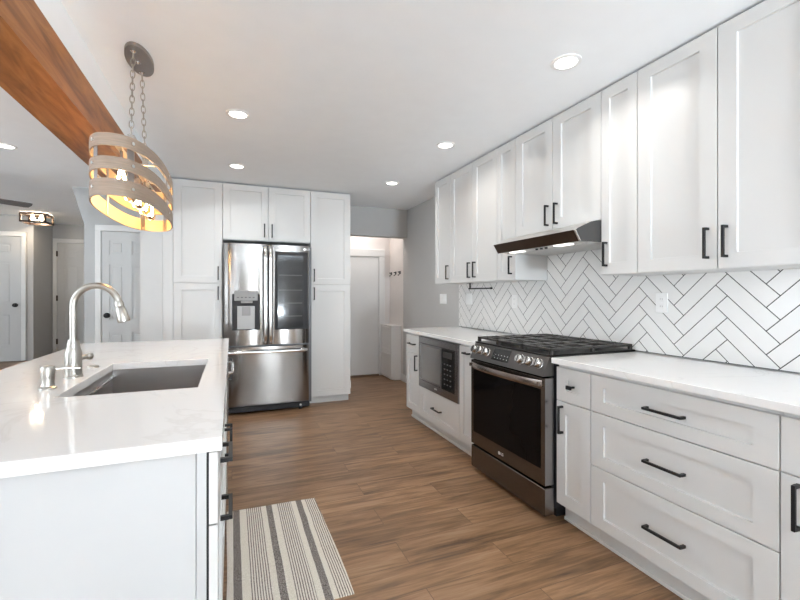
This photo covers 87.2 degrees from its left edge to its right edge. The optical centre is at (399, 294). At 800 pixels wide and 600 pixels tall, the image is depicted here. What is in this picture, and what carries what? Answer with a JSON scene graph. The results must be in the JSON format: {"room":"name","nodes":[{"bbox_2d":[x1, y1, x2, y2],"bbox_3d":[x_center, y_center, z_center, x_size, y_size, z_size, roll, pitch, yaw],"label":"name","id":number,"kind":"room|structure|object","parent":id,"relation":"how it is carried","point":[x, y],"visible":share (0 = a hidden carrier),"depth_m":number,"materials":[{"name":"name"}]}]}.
{"room":"kitchen","nodes":[
{"label":"kitchen","id":0,"kind":"room"},
{"bbox_2d":[0,360,29,369],"bbox_3d":[-6.843,1.165,6.741,4.300,0.170,1.800,0,0,-22],"label":"floor","id":1,"kind":"structure","parent":0,"point":[3,365],"depth_m":6.62,"materials":[{"name":"brown wood"}]},
{"bbox_2d":[0,215,35,361],"bbox_3d":[-7.455,-0.110,6.453,2.950,2.380,0.120,0,0,-22],"label":"wall","id":2,"kind":"structure","parent":0,"point":[11,223],"depth_m":6.93,"materials":[{"name":"grey paint"}]},
{"bbox_2d":[0,231,26,360],"bbox_3d":[-6.579,0.021,6.688,0.980,2.099,0.094,0,0,-22],"label":"door","id":3,"kind":"structure","parent":2,"relation":"in","point":[13,250],"depth_m":6.82,"materials":[{"name":"white paint"}]},
{"bbox_2d":[36,225,52,357],"bbox_3d":[-6.289,-0.110,7.350,0.120,2.380,0.680,0,0,-22],"label":"wall","id":4,"kind":"structure","parent":0,"point":[44,234],"depth_m":7.36,"materials":[{"name":"grey paint"}]},
{"bbox_2d":[0,87,99,225],"bbox_3d":[-4.113,-1.350,1.101,5.180,0.100,14.300,0,0,-22],"label":"ceiling","id":5,"kind":"structure","parent":0,"point":[43,172],"depth_m":4.35,"materials":[{"name":"paint"}]},
{"bbox_2d":[0,143,17,149],"bbox_3d":[-3.437,-1.296,3.666,0.152,0.007,0.152,0,0,-22],"label":"recessed light","id":6,"kind":"object","parent":5,"relation":"in","point":[2,145],"visible":1,"depth_m":3.66,"materials":[{"name":"white plastic"}]},
{"bbox_2d":[0,199,31,207],"bbox_3d":[-4.653,-1.165,4.364,0.996,0.270,0.996,0,0,-16],"label":"ceiling fan","id":7,"kind":"object","parent":5,"relation":"hanging from","point":[2,201],"visible":1,"depth_m":4.81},
{"bbox_2d":[19,212,53,225],"bbox_3d":[-5.775,-1.218,6.683,0.334,0.165,0.334,0,0,-22],"label":"flush light","id":8,"kind":"object","parent":5,"relation":"attached to","point":[30,218],"visible":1,"depth_m":6.57,"materials":[{"name":"brown metal"}]},
{"bbox_2d":[53,224,83,243],"bbox_3d":[-5.746,-0.110,7.998,1.610,2.380,0.120,0,0,-22],"label":"wall","id":9,"kind":"structure","parent":0,"point":[60,231],"depth_m":7.78,"materials":[{"name":"grey paint"}]},
{"bbox_2d":[53,238,83,352],"bbox_3d":[-5.906,0.018,7.843,0.932,2.104,0.050,0,0,-22],"label":"door","id":10,"kind":"structure","parent":9,"relation":"in","point":[68,256],"depth_m":7.74,"materials":[{"name":"white paint"}]},
{"bbox_2d":[72,187,139,342],"bbox_3d":[-3.521,-0.025,5.269,0.945,2.550,0.120,0,0,-22],"label":"wall","id":11,"kind":"structure","parent":0,"point":[91,216],"depth_m":5.10,"materials":[{"name":"grey paint"}]},
{"bbox_2d":[95,224,139,342],"bbox_3d":[-3.376,0.191,5.212,0.688,2.099,0.094,0,0,-22],"label":"door","id":12,"kind":"structure","parent":11,"relation":"in","point":[117,252],"depth_m":5.18,"materials":[{"name":"white paint"}]},
{"bbox_2d":[140,176,162,340],"bbox_3d":[-2.733,-0.025,4.814,0.195,2.550,1.310,0,0,-22],"label":"wall","id":13,"kind":"structure","parent":0,"point":[151,242],"depth_m":4.21,"materials":[{"name":"white paint"}]},
{"bbox_2d":[34,0,161,179],"bbox_3d":[-0.736,-1.165,-0.171,0.190,0.270,9.430,0,0,-22],"label":"header","id":14,"kind":"object","parent":13,"relation":"attached to","point":[54,11],"depth_m":2.01,"materials":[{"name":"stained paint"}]},
{"bbox_2d":[0,0,160,191],"bbox_3d":[-0.741,-0.933,-0.173,0.219,0.194,9.430,0,0,-22],"label":"ceiling beam","id":15,"kind":"structure","parent":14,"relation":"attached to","point":[37,70],"depth_m":1.72,"materials":[{"name":"brown wood"}]},
{"bbox_2d":[350,236,389,374],"bbox_3d":[-0.779,0.022,6.431,1.530,2.455,0.120,0,0,-22],"label":"wall","id":16,"kind":"structure","parent":0,"point":[356,242],"depth_m":6.58,"materials":[{"name":"paint"}]},
{"bbox_2d":[350,248,384,375],"bbox_3d":[-0.688,0.258,6.378,0.960,1.924,0.045,0,0,-22],"label":"door","id":17,"kind":"structure","parent":16,"relation":"in","point":[367,271],"depth_m":6.44,"materials":[{"name":"white paint"}]},
{"bbox_2d":[350,206,406,238],"bbox_3d":[-1.300,0.022,5.484,2.960,2.455,0.150,0,0,-22],"label":"wall","id":18,"kind":"structure","parent":0,"point":[364,221],"depth_m":5.80,"materials":[{"name":"grey paint"}]},
{"bbox_2d":[223,183,309,245],"bbox_3d":[-1.568,-0.891,4.916,0.922,0.603,0.702,0,0,-22],"label":"upper cabinet","id":19,"kind":"object","parent":18,"relation":"attached to","point":[251,214],"visible":0.98,"depth_m":4.62,"materials":[{"name":"white paint"}]},
{"bbox_2d":[60,0,764,209],"bbox_3d":[0.566,-1.255,1.196,3.260,0.100,11.000,0,0,-22],"label":"ceiling","id":20,"kind":"structure","parent":0,"point":[352,97],"depth_m":2.31,"materials":[{"name":"paint"}]},
{"bbox_2d":[89,41,172,231],"bbox_3d":[-1.334,-0.800,2.137,0.288,0.810,1.030,0,0,-22],"label":"pendant light","id":21,"kind":"object","parent":20,"relation":"hanging from","point":[126,190],"visible":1,"depth_m":1.94,"materials":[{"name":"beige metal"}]},
{"bbox_2d":[134,175,141,184],"bbox_3d":[-1.334,-0.585,2.137,0.033,0.078,0.033,0,0,-22],"label":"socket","id":22,"kind":"object","parent":21,"relation":"attached to","point":[137,180],"depth_m":2.13,"materials":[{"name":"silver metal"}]},
{"bbox_2d":[228,163,245,168],"bbox_3d":[-1.523,-1.202,3.923,0.152,0.007,0.152,0,0,-22],"label":"recessed light","id":23,"kind":"object","parent":20,"relation":"in","point":[233,165],"visible":1,"depth_m":3.92,"materials":[{"name":"white plastic"}]},
{"bbox_2d":[226,109,249,118],"bbox_3d":[-1.079,-1.202,2.796,0.152,0.007,0.152,0,0,-22],"label":"recessed light","id":24,"kind":"object","parent":20,"relation":"in","point":[234,113],"visible":1,"depth_m":2.79,"materials":[{"name":"white plastic"}]},
{"bbox_2d":[385,181,398,184],"bbox_3d":[-0.086,-1.202,4.519,0.152,0.007,0.152,0,0,-22],"label":"recessed light","id":25,"kind":"object","parent":20,"relation":"in","point":[388,182],"visible":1,"depth_m":4.52,"materials":[{"name":"white plastic"}]},
{"bbox_2d":[436,142,454,148],"bbox_3d":[0.365,-1.202,3.375,0.152,0.007,0.152,0,0,-22],"label":"recessed light","id":26,"kind":"object","parent":20,"relation":"in","point":[443,145],"visible":1,"depth_m":3.37,"materials":[{"name":"white plastic"}]},
{"bbox_2d":[550,54,581,70],"bbox_3d":[0.859,-1.202,2.172,0.152,0.007,0.152,0,0,-22],"label":"recessed light","id":27,"kind":"object","parent":20,"relation":"in","point":[567,61],"visible":1,"depth_m":2.17,"materials":[{"name":"white plastic"}]},
{"bbox_2d":[223,375,683,599],"bbox_3d":[-2.525,1.275,1.736,8.600,0.050,14.300,0,0,-22],"label":"floor","id":28,"kind":"structure","parent":0,"point":[407,513],"depth_m":2.42,"materials":[{"name":"brown wood"}]},
{"bbox_2d":[0,441,232,599],"bbox_3d":[-1.220,0.814,2.043,0.752,0.872,2.460,0,0,-22],"label":"base cabinet","id":29,"kind":"object","parent":28,"relation":"on","point":[151,529],"visible":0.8,"depth_m":0.95,"materials":[{"name":"white paint"}]},
{"bbox_2d":[0,338,228,477],"bbox_3d":[-1.347,0.361,2.004,0.970,0.032,2.508,0,0,-22],"label":"countertop","id":30,"kind":"structure","parent":29,"relation":"on","point":[51,430],"depth_m":1.22,"materials":[{"name":"white stone"}]},
{"bbox_2d":[38,365,80,389],"bbox_3d":[-1.272,0.302,1.567,0.121,0.085,0.060,0,0,-22],"label":"soap dispenser","id":31,"kind":"object","parent":30,"relation":"on","point":[47,372],"visible":1,"depth_m":1.54,"materials":[{"name":"silver metal"}]},
{"bbox_2d":[87,365,98,367],"bbox_3d":[-1.464,0.341,2.005,0.048,0.008,0.048,0,0,-22],"label":"cover","id":32,"kind":"object","parent":30,"relation":"on","point":[90,366],"visible":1,"depth_m":1.99,"materials":[{"name":"silver metal"}]},
{"bbox_2d":[63,283,129,378],"bbox_3d":[-1.293,0.146,1.811,0.248,0.398,0.109,0,0,-15],"label":"kitchen faucet","id":33,"kind":"object","parent":30,"relation":"on","point":[73,357],"visible":1,"depth_m":1.76,"materials":[{"name":"silver metal"}]},
{"bbox_2d":[71,365,205,396],"bbox_3d":[-1.101,0.486,1.843,0.483,0.218,0.808,0,0,-22],"label":"sink","id":34,"kind":"object","parent":30,"relation":"in","point":[175,377],"visible":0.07,"depth_m":2.17,"materials":[{"name":"metal"}]},
{"bbox_2d":[163,177,222,340],"bbox_3d":[-2.257,0.029,4.641,0.558,2.443,0.702,0,0,-22],"label":"pantry cabinet","id":35,"kind":"object","parent":28,"relation":"on","point":[193,248],"visible":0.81,"depth_m":4.36,"materials":[{"name":"white paint"}]},
{"bbox_2d":[223,399,231,576],"bbox_3d":[-1.111,0.814,1.837,0.702,0.872,0.852,0,0,-22],"label":"base cabinet","id":36,"kind":"object","parent":28,"relation":"on","point":[225,454],"visible":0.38,"depth_m":1.93,"materials":[{"name":"white paint"}]},
{"bbox_2d":[226,352,233,499],"bbox_3d":[-1.355,0.816,2.487,0.691,0.868,0.525,0,0,-22],"label":"dishwasher","id":37,"kind":"object","parent":28,"relation":"on","point":[229,362],"visible":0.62,"depth_m":2.36,"materials":[{"name":"silver metal"}]},
{"bbox_2d":[223,243,310,413],"bbox_3d":[-1.522,0.357,4.799,0.914,1.785,0.877,0,0,-22],"label":"refrigerator","id":38,"kind":"object","parent":28,"relation":"on","point":[267,288],"visible":0.97,"depth_m":4.43,"materials":[{"name":"grey metal"}]},
{"bbox_2d":[226,498,353,599],"bbox_3d":[-0.591,1.244,2.082,0.506,0.011,0.905,0,0,-22],"label":"rug","id":39,"kind":"object","parent":28,"relation":"on","point":[287,550],"visible":0.98,"depth_m":2.00,"materials":[{"name":"fabric"}]},
{"bbox_2d":[307,191,349,402],"bbox_3d":[-0.920,0.029,5.175,0.467,2.443,0.702,0,0,-22],"label":"pantry cabinet","id":40,"kind":"object","parent":28,"relation":"on","point":[329,244],"visible":0.92,"depth_m":4.89,"materials":[{"name":"white paint"}]},
{"bbox_2d":[350,374,378,377],"bbox_3d":[-0.687,1.236,6.376,0.760,0.028,0.050,0,0,-22],"label":"threshold hall","id":41,"kind":"object","parent":28,"relation":"on","point":[367,375],"visible":0.64,"depth_m":6.41,"materials":[{"name":"brown wood"}]},
{"bbox_2d":[381,324,400,379],"bbox_3d":[-0.144,0.850,6.337,0.170,0.800,0.435,0,0,-22],"label":"cabinet","id":42,"kind":"object","parent":28,"relation":"on","point":[390,333],"visible":1,"depth_m":6.17,"materials":[{"name":"white wood"}]},
{"bbox_2d":[407,333,425,424],"bbox_3d":[0.409,0.813,4.280,0.677,0.874,0.325,0,0,-22],"label":"base cabinet","id":43,"kind":"object","parent":28,"relation":"on","point":[413,388],"visible":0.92,"depth_m":4.17,"materials":[{"name":"white paint"}]},
{"bbox_2d":[420,336,465,451],"bbox_3d":[0.610,0.813,3.778,0.677,0.874,0.751,0,0,-22],"label":"base cabinet","id":44,"kind":"object","parent":28,"relation":"on","point":[441,414],"visible":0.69,"depth_m":3.63,"materials":[{"name":"white paint"}]},
{"bbox_2d":[419,336,460,403],"bbox_3d":[0.537,0.625,3.749,0.488,0.473,0.747,0,0,-22],"label":"microwave","id":45,"kind":"object","parent":44,"relation":"in","point":[438,359],"visible":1,"depth_m":3.59,"materials":[{"name":"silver metal"}]},
{"bbox_2d":[459,344,473,456],"bbox_3d":[0.802,0.813,3.298,0.677,0.874,0.277,0,0,-22],"label":"base cabinet","id":46,"kind":"object","parent":28,"relation":"on","point":[465,351],"visible":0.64,"depth_m":3.25,"materials":[{"name":"white paint"}]},
{"bbox_2d":[403,327,514,345],"bbox_3d":[0.596,0.360,3.808,0.666,0.030,1.382,0,0,-22],"label":"countertop","id":47,"kind":"structure","parent":46,"relation":"on","point":[462,335],"depth_m":3.76,"materials":[{"name":"white stone"}]},
{"bbox_2d":[469,333,634,516],"bbox_3d":[0.948,0.773,2.784,0.752,0.953,0.771,0,0,-22],"label":"gas range","id":48,"kind":"object","parent":28,"relation":"on","point":[514,399],"visible":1,"depth_m":2.54,"materials":[{"name":"metal"}]},
{"bbox_2d":[475,333,634,356],"bbox_3d":[0.991,0.321,2.801,0.656,0.048,0.771,0,0,-22],"label":"cooktop","id":49,"kind":"object","parent":48,"relation":"in","point":[531,345],"depth_m":2.61,"materials":[{"name":"metal"}]},
{"bbox_2d":[557,365,599,541],"bbox_3d":[1.191,0.813,2.325,0.677,0.874,0.237,0,0,-22],"label":"base cabinet","id":50,"kind":"object","parent":28,"relation":"on","point":[574,410],"visible":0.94,"depth_m":2.21,"materials":[{"name":"white paint"}]},
{"bbox_2d":[591,372,783,599],"bbox_3d":[1.381,0.813,1.851,0.677,0.874,0.780,0,0,-22],"label":"base cabinet","id":51,"kind":"object","parent":28,"relation":"on","point":[686,486],"visible":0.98,"depth_m":1.65,"materials":[{"name":"white paint"}]},
{"bbox_2d":[781,413,799,599],"bbox_3d":[1.696,0.813,1.063,0.677,0.874,0.913,0,0,-22],"label":"base cabinet","id":52,"kind":"object","parent":28,"relation":"on","point":[790,423],"visible":0.99,"depth_m":1.35,"materials":[{"name":"white paint"}]},
{"bbox_2d":[551,352,799,415],"bbox_3d":[1.504,0.360,1.540,0.666,0.030,1.942,0,0,-22],"label":"countertop","id":53,"kind":"structure","parent":52,"relation":"on","point":[763,388],"depth_m":1.78,"materials":[{"name":"white stone"}]},
{"bbox_2d":[390,197,799,379],"bbox_3d":[1.874,0.022,1.692,0.124,2.455,10.950,0,0,-22],"label":"wall","id":54,"kind":"structure","parent":0,"point":[422,308],"depth_m":5.60,"materials":[{"name":"grey paint"}]},
{"bbox_2d":[401,373,406,382],"bbox_3d":[0.333,1.200,5.367,0.015,0.100,1.720,0,0,-22],"label":"baseboard","id":55,"kind":"structure","parent":54,"relation":"attached to","point":[403,377],"depth_m":6.05,"materials":[{"name":"white paint"}]},
{"bbox_2d":[440,294,446,303],"bbox_3d":[0.507,0.045,4.941,0.009,0.115,0.165,0,0,-22],"label":"light switch","id":56,"kind":"object","parent":54,"relation":"attached to","point":[443,297],"visible":1,"depth_m":4.93,"materials":[{"name":"white plastic"}]},
{"bbox_2d":[435,174,472,283],"bbox_3d":[0.562,-0.654,4.350,0.343,1.077,0.338,0,0,-22],"label":"upper cabinet","id":57,"kind":"object","parent":54,"relation":"attached to","point":[443,186],"visible":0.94,"depth_m":4.30,"materials":[{"name":"white paint"}]},
{"bbox_2d":[451,149,520,283],"bbox_3d":[0.771,-0.654,3.829,0.343,1.077,0.781,0,0,-22],"label":"upper cabinet","id":58,"kind":"object","parent":54,"relation":"attached to","point":[474,185],"visible":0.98,"depth_m":3.71,"materials":[{"name":"white paint"}]},
{"bbox_2d":[467,283,491,288],"bbox_3d":[0.744,-0.084,3.930,0.040,0.064,0.395,0,0,-22],"label":"paper towel holder","id":59,"kind":"object","parent":58,"relation":"attached to","point":[467,283],"visible":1,"depth_m":3.98,"materials":[{"name":"black metal"}]},
{"bbox_2d":[497,138,546,280],"bbox_3d":[0.961,-0.654,3.354,0.343,1.077,0.238,0,0,-22],"label":"upper cabinet","id":60,"kind":"object","parent":54,"relation":"attached to","point":[510,267],"visible":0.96,"depth_m":3.29,"materials":[{"name":"white paint"}]},
{"bbox_2d":[494,220,600,255],"bbox_3d":[1.071,-0.368,2.838,0.500,0.138,0.791,0,0,-22],"label":"range hood","id":61,"kind":"object","parent":54,"relation":"attached to","point":[586,236],"visible":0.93,"depth_m":2.65,"materials":[{"name":"silver metal"}]},
{"bbox_2d":[516,91,600,236],"bbox_3d":[1.153,-0.817,2.873,0.343,0.753,0.794,0,0,-22],"label":"upper cabinet","id":62,"kind":"object","parent":54,"relation":"attached to","point":[558,161],"visible":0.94,"depth_m":2.75,"materials":[{"name":"white paint"}]},
{"bbox_2d":[459,249,799,372],"bbox_3d":[1.412,-0.054,2.677,0.010,0.792,4.122,0,0,-22],"label":"tile backsplash","id":63,"kind":"structure","parent":54,"relation":"attached to","point":[745,318],"depth_m":2.44,"materials":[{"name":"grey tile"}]},
{"bbox_2d":[466,293,471,304],"bbox_3d":[0.720,0.042,4.381,0.009,0.115,0.115,0,0,-22],"label":"light switch","id":64,"kind":"object","parent":63,"relation":"attached to","point":[468,296],"visible":1,"depth_m":4.37,"materials":[{"name":"white plastic"}]},
{"bbox_2d":[512,295,517,307],"bbox_3d":[1.003,0.057,3.675,0.008,0.115,0.075,0,0,-22],"label":"power outlet","id":65,"kind":"object","parent":63,"relation":"attached to","point":[514,297],"visible":1,"depth_m":3.67,"materials":[{"name":"white plastic"}]},
{"bbox_2d":[656,293,667,312],"bbox_3d":[1.506,0.045,2.417,0.008,0.115,0.072,0,0,-22],"label":"power outlet","id":66,"kind":"object","parent":63,"relation":"attached to","point":[661,298],"visible":1,"depth_m":2.41,"materials":[{"name":"white plastic"}]},
{"bbox_2d":[601,72,671,275],"bbox_3d":[1.345,-0.654,2.394,0.343,1.077,0.233,0,0,-22],"label":"upper cabinet","id":67,"kind":"object","parent":54,"relation":"attached to","point":[619,101],"visible":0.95,"depth_m":2.35,"materials":[{"name":"white paint"}]},
{"bbox_2d":[638,0,799,273],"bbox_3d":[1.536,-0.654,1.915,0.343,1.077,0.794,0,0,-22],"label":"upper cabinet","id":68,"kind":"object","parent":54,"relation":"attached to","point":[719,113],"visible":1,"depth_m":1.84,"materials":[{"name":"white paint"}]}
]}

